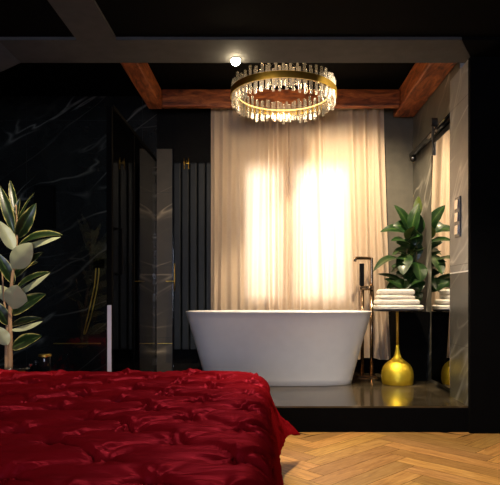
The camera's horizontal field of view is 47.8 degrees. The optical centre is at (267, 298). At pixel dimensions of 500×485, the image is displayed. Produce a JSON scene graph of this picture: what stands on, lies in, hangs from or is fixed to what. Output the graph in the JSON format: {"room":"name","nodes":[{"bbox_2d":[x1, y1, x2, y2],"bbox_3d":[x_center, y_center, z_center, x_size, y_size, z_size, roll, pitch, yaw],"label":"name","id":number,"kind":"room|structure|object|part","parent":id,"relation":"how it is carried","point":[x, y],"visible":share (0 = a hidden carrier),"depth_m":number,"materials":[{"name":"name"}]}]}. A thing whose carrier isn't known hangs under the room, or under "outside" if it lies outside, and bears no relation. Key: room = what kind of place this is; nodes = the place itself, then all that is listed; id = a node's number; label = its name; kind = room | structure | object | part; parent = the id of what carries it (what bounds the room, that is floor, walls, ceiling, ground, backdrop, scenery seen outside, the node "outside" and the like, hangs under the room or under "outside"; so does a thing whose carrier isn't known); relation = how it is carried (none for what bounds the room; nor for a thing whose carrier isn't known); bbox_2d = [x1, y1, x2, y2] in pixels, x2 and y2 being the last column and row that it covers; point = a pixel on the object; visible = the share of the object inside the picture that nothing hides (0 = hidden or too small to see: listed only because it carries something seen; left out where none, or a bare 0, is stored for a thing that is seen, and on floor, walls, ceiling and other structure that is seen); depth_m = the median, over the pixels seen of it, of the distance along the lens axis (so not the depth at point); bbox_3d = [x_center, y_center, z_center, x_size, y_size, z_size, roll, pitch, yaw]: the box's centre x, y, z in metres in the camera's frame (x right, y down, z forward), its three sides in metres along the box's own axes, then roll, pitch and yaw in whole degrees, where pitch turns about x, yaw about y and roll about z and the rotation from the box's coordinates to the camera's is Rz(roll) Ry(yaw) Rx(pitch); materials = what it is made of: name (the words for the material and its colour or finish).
{"room":"hotel room","nodes":[
{"label":"hotel room","id":0,"kind":"room"},
{"bbox_2d":[0,43,20,71],"bbox_3d":[-2.188,-1.748,4.110,0.825,0.104,0.780,0,0,0],"label":"trim","id":1,"kind":"structure","parent":0,"point":[7,59],"depth_m":3.99,"materials":[{"name":"stone"}]},
{"bbox_2d":[157,108,173,148],"bbox_3d":[-1.060,-1.825,5.930,0.180,0.550,0.180,0,0,0],"label":"wall","id":2,"kind":"structure","parent":0,"point":[165,116],"depth_m":5.84,"materials":[{"name":"grey paint"}]},
{"bbox_2d":[0,96,412,371],"bbox_3d":[-0.650,-0.664,5.924,4.700,2.872,0.192,0,0,0],"label":"wall","id":3,"kind":"structure","parent":0,"point":[58,141],"depth_m":5.84,"materials":[{"name":"black stone"}]},
{"bbox_2d":[34,185,55,228],"bbox_3d":[-2.293,-0.946,5.800,0.200,0.440,0.079,0,0,0],"label":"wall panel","id":4,"kind":"object","parent":3,"relation":"attached to","point":[44,195],"visible":0.97,"depth_m":5.76,"materials":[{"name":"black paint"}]},
{"bbox_2d":[53,343,100,343],"bbox_3d":[-1.975,0.460,5.835,0.490,0.010,0.009,0,0,0],"label":"trim","id":5,"kind":"structure","parent":3,"relation":"attached to","point":[53,343],"depth_m":5.83,"materials":[{"name":"gold metal"}]},
{"bbox_2d":[83,258,103,334],"bbox_3d":[-1.789,-0.026,5.790,0.195,0.783,0.099,0,0,0],"label":"shower hose","id":6,"kind":"object","parent":3,"relation":"attached to","point":[98,263],"visible":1,"depth_m":5.75,"materials":[{"name":"gold metal"}]},
{"bbox_2d":[157,149,171,371],"bbox_3d":[-1.060,-0.395,5.923,0.180,2.310,0.195,0,0,0],"label":"wall panel","id":7,"kind":"object","parent":3,"relation":"attached to","point":[164,156],"visible":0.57,"depth_m":5.83,"materials":[{"name":"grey stone"}]},
{"bbox_2d":[166,263,174,290],"bbox_3d":[-0.987,-0.220,5.758,0.097,0.280,0.132,0,0,0],"label":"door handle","id":8,"kind":"object","parent":7,"relation":"attached to","point":[174,263],"visible":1,"depth_m":5.69,"materials":[{"name":"gold metal"}]},
{"bbox_2d":[172,149,173,370],"bbox_3d":[-0.977,-0.395,5.820,0.017,2.310,0.016,0,0,0],"label":"trim","id":9,"kind":"structure","parent":3,"relation":"attached to","point":[172,149],"depth_m":5.81,"materials":[{"name":"black paint"}]},
{"bbox_2d":[174,163,210,349],"bbox_3d":[-0.761,-0.435,5.784,0.402,1.910,0.088,0,0,0],"label":"radiator","id":10,"kind":"object","parent":3,"relation":"attached to","point":[193,169],"visible":0.82,"depth_m":5.74,"materials":[{"name":"metal"}]},
{"bbox_2d":[354,358,390,372],"bbox_3d":[0.474,0.650,5.830,2.049,0.220,0.020,0,0,0],"label":"baseboard","id":11,"kind":"structure","parent":3,"relation":"attached to","point":[378,364],"depth_m":5.82,"materials":[{"name":"black paint"}]},
{"bbox_3d":[0.307,-1.985,5.753,1.825,0.018,0.173,0,0,0],"label":"curtain rod","id":12,"kind":"object","parent":3,"relation":"attached to","visible":0},
{"bbox_2d":[211,108,288,309],"bbox_3d":[-0.181,-0.676,5.672,0.793,2.577,0.084,0,0,0],"label":"curtain","id":13,"kind":"object","parent":12,"relation":"hanging from","point":[250,158],"visible":0.74,"depth_m":5.69,"materials":[{"name":"beige fabric"}]},
{"bbox_2d":[0,63,414,95],"bbox_3d":[-0.600,-2.150,5.030,4.800,0.100,2.020,0,0,0],"label":"ceiling","id":14,"kind":"structure","parent":0,"point":[22,79],"depth_m":5.35,"materials":[{"name":"black paint"}]},
{"bbox_2d":[230,63,336,124],"bbox_3d":[0.134,-1.867,4.880,0.916,0.465,0.916,0,0,-17],"label":"chandelier","id":15,"kind":"object","parent":14,"relation":"hanging from","point":[328,97],"visible":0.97,"depth_m":4.67,"materials":[{"name":"clear glass"}]},
{"bbox_3d":[-0.252,-1.778,4.663,0.016,0.205,0.023,0,0,-29],"label":"crystal rod","id":16,"kind":"part","parent":15,"relation":"part of","materials":[{"name":"clear glass"}]},
{"bbox_3d":[-0.221,-1.758,4.615,0.016,0.185,0.023,0,0,-37],"label":"crystal rod","id":17,"kind":"part","parent":15,"relation":"part of","materials":[{"name":"clear glass"}]},
{"bbox_3d":[-0.239,-1.738,5.060,0.016,0.181,0.023,0,0,26],"label":"crystal rod","id":18,"kind":"part","parent":15,"relation":"part of","materials":[{"name":"clear glass"}]},
{"bbox_3d":[-0.213,-1.755,4.654,0.016,0.198,0.023,0,0,-33],"label":"crystal rod","id":19,"kind":"part","parent":15,"relation":"part of","materials":[{"name":"clear glass"}]},
{"bbox_3d":[-0.213,-1.760,5.106,0.016,0.201,0.023,0,0,33],"label":"crystal rod","id":20,"kind":"part","parent":15,"relation":"part of","materials":[{"name":"clear glass"}]},
{"bbox_3d":[-0.184,-1.764,4.572,0.016,0.185,0.023,0,0,-44],"label":"crystal rod","id":21,"kind":"part","parent":15,"relation":"part of","materials":[{"name":"clear glass"}]},
{"bbox_3d":[-0.181,-1.752,5.148,0.016,0.198,0.023,0,0,40],"label":"crystal rod","id":22,"kind":"part","parent":15,"relation":"part of","materials":[{"name":"clear glass"}]},
{"bbox_3d":[-0.142,-1.786,4.534,0.023,0.185,0.016,0,0,39],"label":"crystal rod","id":23,"kind":"part","parent":15,"relation":"part of","materials":[{"name":"clear glass"}]},
{"bbox_3d":[-0.144,-1.765,5.186,0.023,0.204,0.016,0,0,-42],"label":"crystal rod","id":24,"kind":"part","parent":15,"relation":"part of","materials":[{"name":"clear glass"}]},
{"bbox_3d":[-0.096,-1.770,4.501,0.023,0.179,0.016,0,0,31],"label":"crystal rod","id":25,"kind":"part","parent":15,"relation":"part of","materials":[{"name":"clear glass"}]},
{"bbox_3d":[-0.103,-1.741,5.220,0.023,0.205,0.016,0,0,-35],"label":"crystal rod","id":26,"kind":"part","parent":15,"relation":"part of","materials":[{"name":"clear glass"}]},
{"bbox_3d":[-0.057,-1.748,4.513,0.023,0.173,0.016,0,0,28],"label":"crystal rod","id":27,"kind":"part","parent":15,"relation":"part of","materials":[{"name":"clear glass"}]},
{"bbox_3d":[-0.057,-1.747,5.247,0.023,0.190,0.016,0,0,-28],"label":"crystal rod","id":28,"kind":"part","parent":15,"relation":"part of","materials":[{"name":"clear glass"}]},
{"bbox_3d":[-0.045,-1.767,4.475,0.023,0.206,0.016,0,0,24],"label":"crystal rod","id":29,"kind":"part","parent":15,"relation":"part of","materials":[{"name":"clear glass"}]},
{"bbox_3d":[0.008,-1.771,4.455,0.023,0.181,0.016,0,0,17],"label":"crystal rod","id":30,"kind":"part","parent":15,"relation":"part of","materials":[{"name":"clear glass"}]},
{"bbox_3d":[0.287,-1.776,4.464,0.023,0.190,0.016,0,0,-20],"label":"crystal rod","id":31,"kind":"part","parent":15,"relation":"part of","materials":[{"name":"clear glass"}]},
{"bbox_3d":[0.349,-1.744,5.234,0.023,0.205,0.016,0,0,31],"label":"crystal rod","id":32,"kind":"part","parent":15,"relation":"part of","materials":[{"name":"clear glass"}]},
{"bbox_3d":[0.339,-1.763,4.487,0.023,0.194,0.016,0,0,-28],"label":"crystal rod","id":33,"kind":"part","parent":15,"relation":"part of","materials":[{"name":"clear glass"}]},
{"bbox_3d":[0.392,-1.742,5.204,0.023,0.176,0.016,0,0,39],"label":"crystal rod","id":34,"kind":"part","parent":15,"relation":"part of","materials":[{"name":"clear glass"}]},
{"bbox_3d":[0.431,-1.755,5.168,0.016,0.173,0.023,0,0,-44],"label":"crystal rod","id":35,"kind":"part","parent":15,"relation":"part of","materials":[{"name":"clear glass"}]},
{"bbox_3d":[0.388,-1.776,4.517,0.023,0.199,0.016,0,0,-35],"label":"crystal rod","id":36,"kind":"part","parent":15,"relation":"part of","materials":[{"name":"clear glass"}]},
{"bbox_3d":[0.466,-1.760,5.128,0.016,0.174,0.023,0,0,-37],"label":"crystal rod","id":37,"kind":"part","parent":15,"relation":"part of","materials":[{"name":"clear glass"}]},
{"bbox_3d":[0.431,-1.746,4.592,0.016,0.201,0.023,0,0,44],"label":"crystal rod","id":38,"kind":"part","parent":15,"relation":"part of","materials":[{"name":"clear glass"}]},
{"bbox_3d":[0.432,-1.779,4.552,0.023,0.200,0.016,0,0,-42],"label":"crystal rod","id":39,"kind":"part","parent":15,"relation":"part of","materials":[{"name":"clear glass"}]},
{"bbox_3d":[0.495,-1.735,5.083,0.016,0.176,0.023,0,0,-29],"label":"crystal rod","id":40,"kind":"part","parent":15,"relation":"part of","materials":[{"name":"clear glass"}]},
{"bbox_3d":[0.471,-1.783,4.593,0.016,0.195,0.023,0,0,40],"label":"crystal rod","id":41,"kind":"part","parent":15,"relation":"part of","materials":[{"name":"clear glass"}]},
{"bbox_3d":[0.533,-1.772,5.072,0.016,0.190,0.023,0,0,-26],"label":"crystal rod","id":42,"kind":"part","parent":15,"relation":"part of","materials":[{"name":"clear glass"}]},
{"bbox_3d":[0.505,-1.772,4.638,0.016,0.188,0.023,0,0,33],"label":"crystal rod","id":43,"kind":"part","parent":15,"relation":"part of","materials":[{"name":"clear glass"}]},
{"bbox_3d":[0.569,-1.756,4.965,0.016,0.186,0.023,0,0,-11],"label":"crystal rod","id":44,"kind":"part","parent":15,"relation":"part of","materials":[{"name":"clear glass"}]},
{"bbox_2d":[0,0,499,36],"bbox_3d":[-0.100,-1.760,0.775,5.600,0.080,5.950,0,0,0],"label":"ceiling","id":45,"kind":"structure","parent":0,"point":[18,18],"depth_m":3.46,"materials":[{"name":"black paint"}]},
{"bbox_2d":[48,0,115,39],"bbox_3d":[-1.125,-1.710,0.750,0.260,0.019,5.899,0,0,0],"label":"trim","id":46,"kind":"structure","parent":45,"relation":"attached to","point":[85,20],"depth_m":3.43,"materials":[{"name":"grey paint"}]},
{"bbox_2d":[289,108,390,359],"bbox_3d":[0.730,-0.676,5.677,1.060,2.577,0.088,0,0,0],"label":"curtain","id":47,"kind":"object","parent":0,"point":[338,213],"visible":0.77,"depth_m":5.68,"materials":[{"name":"beige fabric"}]},
{"bbox_2d":[270,373,467,407],"bbox_3d":[-0.700,0.766,4.920,4.400,0.012,1.839,0,0,0],"label":"platform","id":48,"kind":"object","parent":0,"point":[362,392],"visible":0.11,"depth_m":4.44,"materials":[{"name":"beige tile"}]},
{"bbox_2d":[106,105,156,371],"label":"glass door","id":49,"kind":"structure","parent":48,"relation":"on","point":[130,165],"depth_m":4.71,"materials":[{"name":"clear glass"}]},
{"bbox_3d":[-1.171,-0.330,4.175,0.038,2.180,0.040,0,0,0],"label":"post","id":50,"kind":"part","parent":49,"relation":"part of","materials":[{"name":"metal"}]},
{"bbox_3d":[-1.126,-0.360,4.260,0.056,0.364,0.024,0,0,0],"label":"door handle","id":51,"kind":"part","parent":49,"relation":"part of","materials":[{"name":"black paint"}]},
{"bbox_3d":[-1.160,-0.338,4.518,0.008,2.165,0.635,0,0,0],"label":"glass door","id":52,"kind":"part","parent":49,"relation":"part of","materials":[{"name":"glass"}]},
{"bbox_3d":[-1.160,-1.433,5.008,0.024,0.025,1.625,0,0,0],"label":"rail","id":53,"kind":"part","parent":49,"relation":"part of","materials":[{"name":"black paint"}]},
{"bbox_3d":[-1.160,-0.330,4.847,0.024,2.180,0.022,0,0,0],"label":"post","id":54,"kind":"part","parent":49,"relation":"part of","materials":[{"name":"black metal"}]},
{"bbox_3d":[-1.160,-0.338,5.340,0.008,2.165,0.960,0,0,0],"label":"glass panel","id":55,"kind":"part","parent":49,"relation":"part of","materials":[{"name":"glass"}]},
{"bbox_2d":[186,310,371,385],"bbox_3d":[0.096,0.434,5.150,1.680,0.652,0.758,0,0,0],"label":"bathtub","id":56,"kind":"object","parent":48,"relation":"on","point":[283,347],"visible":0.87,"depth_m":4.86,"materials":[{"name":"white ceramic"}]},
{"bbox_2d":[353,257,376,377],"bbox_3d":[0.939,0.175,5.485,0.233,1.171,0.130,0,0,0],"label":"faucet","id":57,"kind":"object","parent":48,"relation":"on","point":[362,287],"visible":0.94,"depth_m":5.48,"materials":[{"name":"brown metal"}]},
{"bbox_3d":[0.924,-0.270,5.471,0.214,0.281,0.033,0,0,-20],"label":"spout","id":58,"kind":"part","parent":57,"relation":"part of","materials":[{"name":"brown metal"}]},
{"bbox_3d":[0.965,0.751,5.500,0.180,0.018,0.100,0,0,0],"label":"plate","id":59,"kind":"part","parent":57,"relation":"part of","materials":[{"name":"brown metal"}]},
{"bbox_2d":[373,309,421,385],"bbox_3d":[1.156,0.427,5.040,0.428,0.665,0.428,0,0,0],"label":"side table","id":60,"kind":"object","parent":48,"relation":"on","point":[396,372],"visible":0.97,"depth_m":4.94,"materials":[{"name":"yellow metal"}]},
{"bbox_3d":[1.156,0.260,5.040,0.040,0.301,0.040,0,0,0],"label":"stem","id":61,"kind":"part","parent":60,"relation":"part of","materials":[{"name":"gold metal"}]},
{"bbox_2d":[373,305,423,309],"bbox_3d":[1.161,0.074,5.040,0.422,0.042,0.300,0,0,-2],"label":"folded towel","id":62,"kind":"object","parent":60,"relation":"on","point":[376,307],"visible":0.94,"depth_m":4.90,"materials":[{"name":"white fabric"}]},
{"bbox_2d":[373,299,419,304],"bbox_3d":[1.146,0.028,5.040,0.386,0.048,0.281,0,0,2],"label":"folded towel","id":63,"kind":"object","parent":62,"relation":"on","point":[376,301],"visible":1,"depth_m":4.91,"materials":[{"name":"white fabric"}]},
{"bbox_2d":[375,295,414,298],"bbox_3d":[1.134,-0.015,5.040,0.326,0.036,0.261,0,0,-1],"label":"folded towel","id":64,"kind":"object","parent":63,"relation":"on","point":[377,296],"visible":0.98,"depth_m":4.92,"materials":[{"name":"white fabric"}]},
{"bbox_2d":[376,289,414,294],"bbox_3d":[1.138,-0.060,5.040,0.319,0.052,0.251,0,0,1],"label":"folded towel","id":65,"kind":"object","parent":64,"relation":"on","point":[380,291],"visible":0.94,"depth_m":4.92,"materials":[{"name":"white fabric"}]},
{"bbox_2d":[373,196,429,380],"bbox_3d":[1.233,-0.104,5.351,0.539,1.728,0.352,0,0,0],"label":"potted plant","id":66,"kind":"object","parent":48,"relation":"on","point":[413,326],"visible":0.95,"depth_m":5.27,"materials":[{"name":"green plant"}]},
{"bbox_2d":[388,311,429,380],"bbox_3d":[1.335,0.440,5.360,0.316,0.640,0.316,0,0,0],"label":"planter","id":67,"kind":"object","parent":66,"relation":"attached to","point":[413,326],"depth_m":5.22,"materials":[{"name":"black paint"}]},
{"bbox_3d":[1.360,-0.331,5.363,0.131,0.982,0.077,0,0,9],"label":"stem","id":68,"kind":"part","parent":66,"relation":"part of","materials":[{"name":"green plant"}]},
{"bbox_2d":[277,408,467,431],"bbox_3d":[-0.100,0.908,5.020,5.600,0.273,2.040,0,0,0],"label":"step","id":69,"kind":"structure","parent":0,"point":[301,419],"depth_m":4.00,"materials":[{"name":"black paint"}]},
{"bbox_2d":[280,432,499,484],"bbox_3d":[-0.100,0.995,1.025,5.600,0.100,6.450,0,0,0],"label":"floor","id":70,"kind":"structure","parent":0,"point":[307,458],"depth_m":3.34,"materials":[{"name":"brown wood"}]},
{"bbox_2d":[0,181,61,371],"bbox_3d":[-1.483,0.102,3.452,0.508,1.686,0.236,0,0,0],"label":"rubber plant","id":71,"kind":"object","parent":70,"relation":"on","point":[22,256],"visible":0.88,"depth_m":3.43,"materials":[{"name":"green plant"}]},
{"bbox_3d":[-1.598,-0.069,3.464,0.132,1.012,0.042,0,0,19],"label":"stem","id":72,"kind":"part","parent":71,"relation":"part of","materials":[{"name":"green plant"}]},
{"bbox_3d":[-1.578,0.681,3.450,0.232,0.528,0.232,0,0,0],"label":"pot","id":73,"kind":"part","parent":71,"relation":"part of","materials":[{"name":"black paint"}]},
{"bbox_2d":[29,369,73,371],"bbox_3d":[-1.510,0.718,3.840,0.300,0.455,0.240,0,0,0],"label":"table","id":74,"kind":"object","parent":70,"relation":"on","point":[68,370],"visible":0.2,"depth_m":3.90,"materials":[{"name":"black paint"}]},
{"bbox_2d":[34,361,37,370],"bbox_3d":[-1.580,0.455,3.840,0.026,0.070,0.026,0,0,0],"label":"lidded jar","id":75,"kind":"object","parent":74,"relation":"on","point":[35,362],"visible":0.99,"depth_m":3.83,"materials":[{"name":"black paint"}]},
{"bbox_2d":[38,354,51,371],"bbox_3d":[-1.518,0.433,3.840,0.086,0.115,0.086,0,0,0],"label":"lidded jar","id":76,"kind":"object","parent":74,"relation":"on","point":[44,360],"visible":0.98,"depth_m":3.81,"materials":[{"name":"black glass"}]},
{"bbox_3d":[-1.518,0.383,3.840,0.086,0.015,0.086,0,0,0],"label":"lid","id":77,"kind":"part","parent":76,"relation":"part of","materials":[{"name":"gold metal"}]},
{"bbox_2d":[413,63,464,390],"bbox_3d":[1.600,-0.664,5.120,0.200,2.872,1.440,0,0,0],"label":"wall","id":78,"kind":"structure","parent":0,"point":[437,105],"depth_m":5.30,"materials":[{"name":"grey paint"}]},
{"bbox_2d":[121,63,162,108],"bbox_3d":[-1.100,-1.945,4.815,0.140,0.170,1.430,0,0,0],"label":"beam","id":79,"kind":"structure","parent":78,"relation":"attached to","point":[141,75],"depth_m":4.94,"materials":[{"name":"red wood"}]},
{"bbox_2d":[162,89,399,107],"bbox_3d":[0.126,-1.948,5.490,2.309,0.165,0.080,0,0,0],"label":"trim","id":80,"kind":"structure","parent":78,"relation":"attached to","point":[171,98],"depth_m":5.45,"materials":[{"name":"red wood"}]},
{"bbox_2d":[393,63,456,116],"bbox_3d":[1.389,-1.960,4.940,0.217,0.200,1.680,0,0,0],"label":"trim","id":81,"kind":"structure","parent":78,"relation":"attached to","point":[423,79],"depth_m":5.01,"materials":[{"name":"red wood"}]},
{"bbox_2d":[409,113,449,161],"bbox_3d":[1.460,-1.428,5.055,0.079,0.105,1.290,0,0,0],"label":"sliding door rail","id":82,"kind":"object","parent":78,"relation":"attached to","point":[446,120],"visible":0.93,"depth_m":5.06,"materials":[{"name":"black metal"}]},
{"bbox_2d":[430,118,449,387],"bbox_3d":[1.425,-0.429,4.670,0.050,2.258,0.500,0,0,0],"label":"mirror","id":83,"kind":"object","parent":78,"relation":"hanging from","point":[440,150],"visible":0.94,"depth_m":4.66,"materials":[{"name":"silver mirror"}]},
{"bbox_2d":[450,60,467,272],"bbox_3d":[1.560,-0.952,4.201,0.280,1.497,0.398,0,0,0],"label":"wall pillar","id":84,"kind":"structure","parent":0,"point":[458,83],"depth_m":4.18,"materials":[{"name":"grey stone"}]},
{"bbox_2d":[454,196,460,237],"bbox_3d":[1.410,-0.603,4.169,0.020,0.296,0.132,0,0,0],"label":"light switch","id":85,"kind":"object","parent":84,"relation":"attached to","point":[457,204],"visible":1,"depth_m":4.17,"materials":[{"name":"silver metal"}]},
{"bbox_2d":[450,272,467,405],"bbox_3d":[1.560,0.282,4.201,0.280,0.955,0.398,0,0,0],"label":"wall","id":86,"kind":"structure","parent":0,"point":[458,282],"depth_m":4.18,"materials":[{"name":"stone"}]},
{"bbox_2d":[468,57,499,433],"bbox_3d":[2.060,-0.403,3.981,1.280,2.695,0.041,0,0,0],"label":"wall","id":87,"kind":"structure","parent":0,"point":[483,72],"depth_m":3.96,"materials":[{"name":"black paint"}]},
{"bbox_2d":[0,37,469,62],"bbox_3d":[-0.740,-1.950,3.880,4.320,0.500,0.360,0,0,0],"label":"ceiling beam","id":88,"kind":"structure","parent":87,"relation":"attached to","point":[25,49],"depth_m":3.84,"materials":[{"name":"grey paint"}]},
{"bbox_2d":[231,57,240,65],"bbox_3d":[-0.229,-1.684,3.990,0.072,0.064,0.072,0,0,0],"label":"recessed light","id":89,"kind":"object","parent":88,"relation":"attached to","point":[235,61],"visible":1,"depth_m":3.97,"materials":[{"name":"silver metal"}]},
{"bbox_2d":[462,37,499,56],"bbox_3d":[1.986,-1.725,3.829,1.428,0.050,0.259,0,0,0],"label":"trim","id":90,"kind":"structure","parent":87,"relation":"attached to","point":[475,46],"depth_m":3.80,"materials":[{"name":"black paint"}]},
{"bbox_3d":[-1.000,0.710,1.825,1.800,0.470,2.350,0,0,0],"label":"bed","id":91,"kind":"object","parent":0,"visible":0},
{"bbox_2d":[0,368,299,484],"bbox_3d":[-0.972,0.581,1.862,2.340,0.432,2.864,0,0,0],"label":"bedspread","id":92,"kind":"object","parent":91,"relation":"on","point":[190,426],"visible":1,"depth_m":1.74,"materials":[{"name":"red fabric"}]}
]}

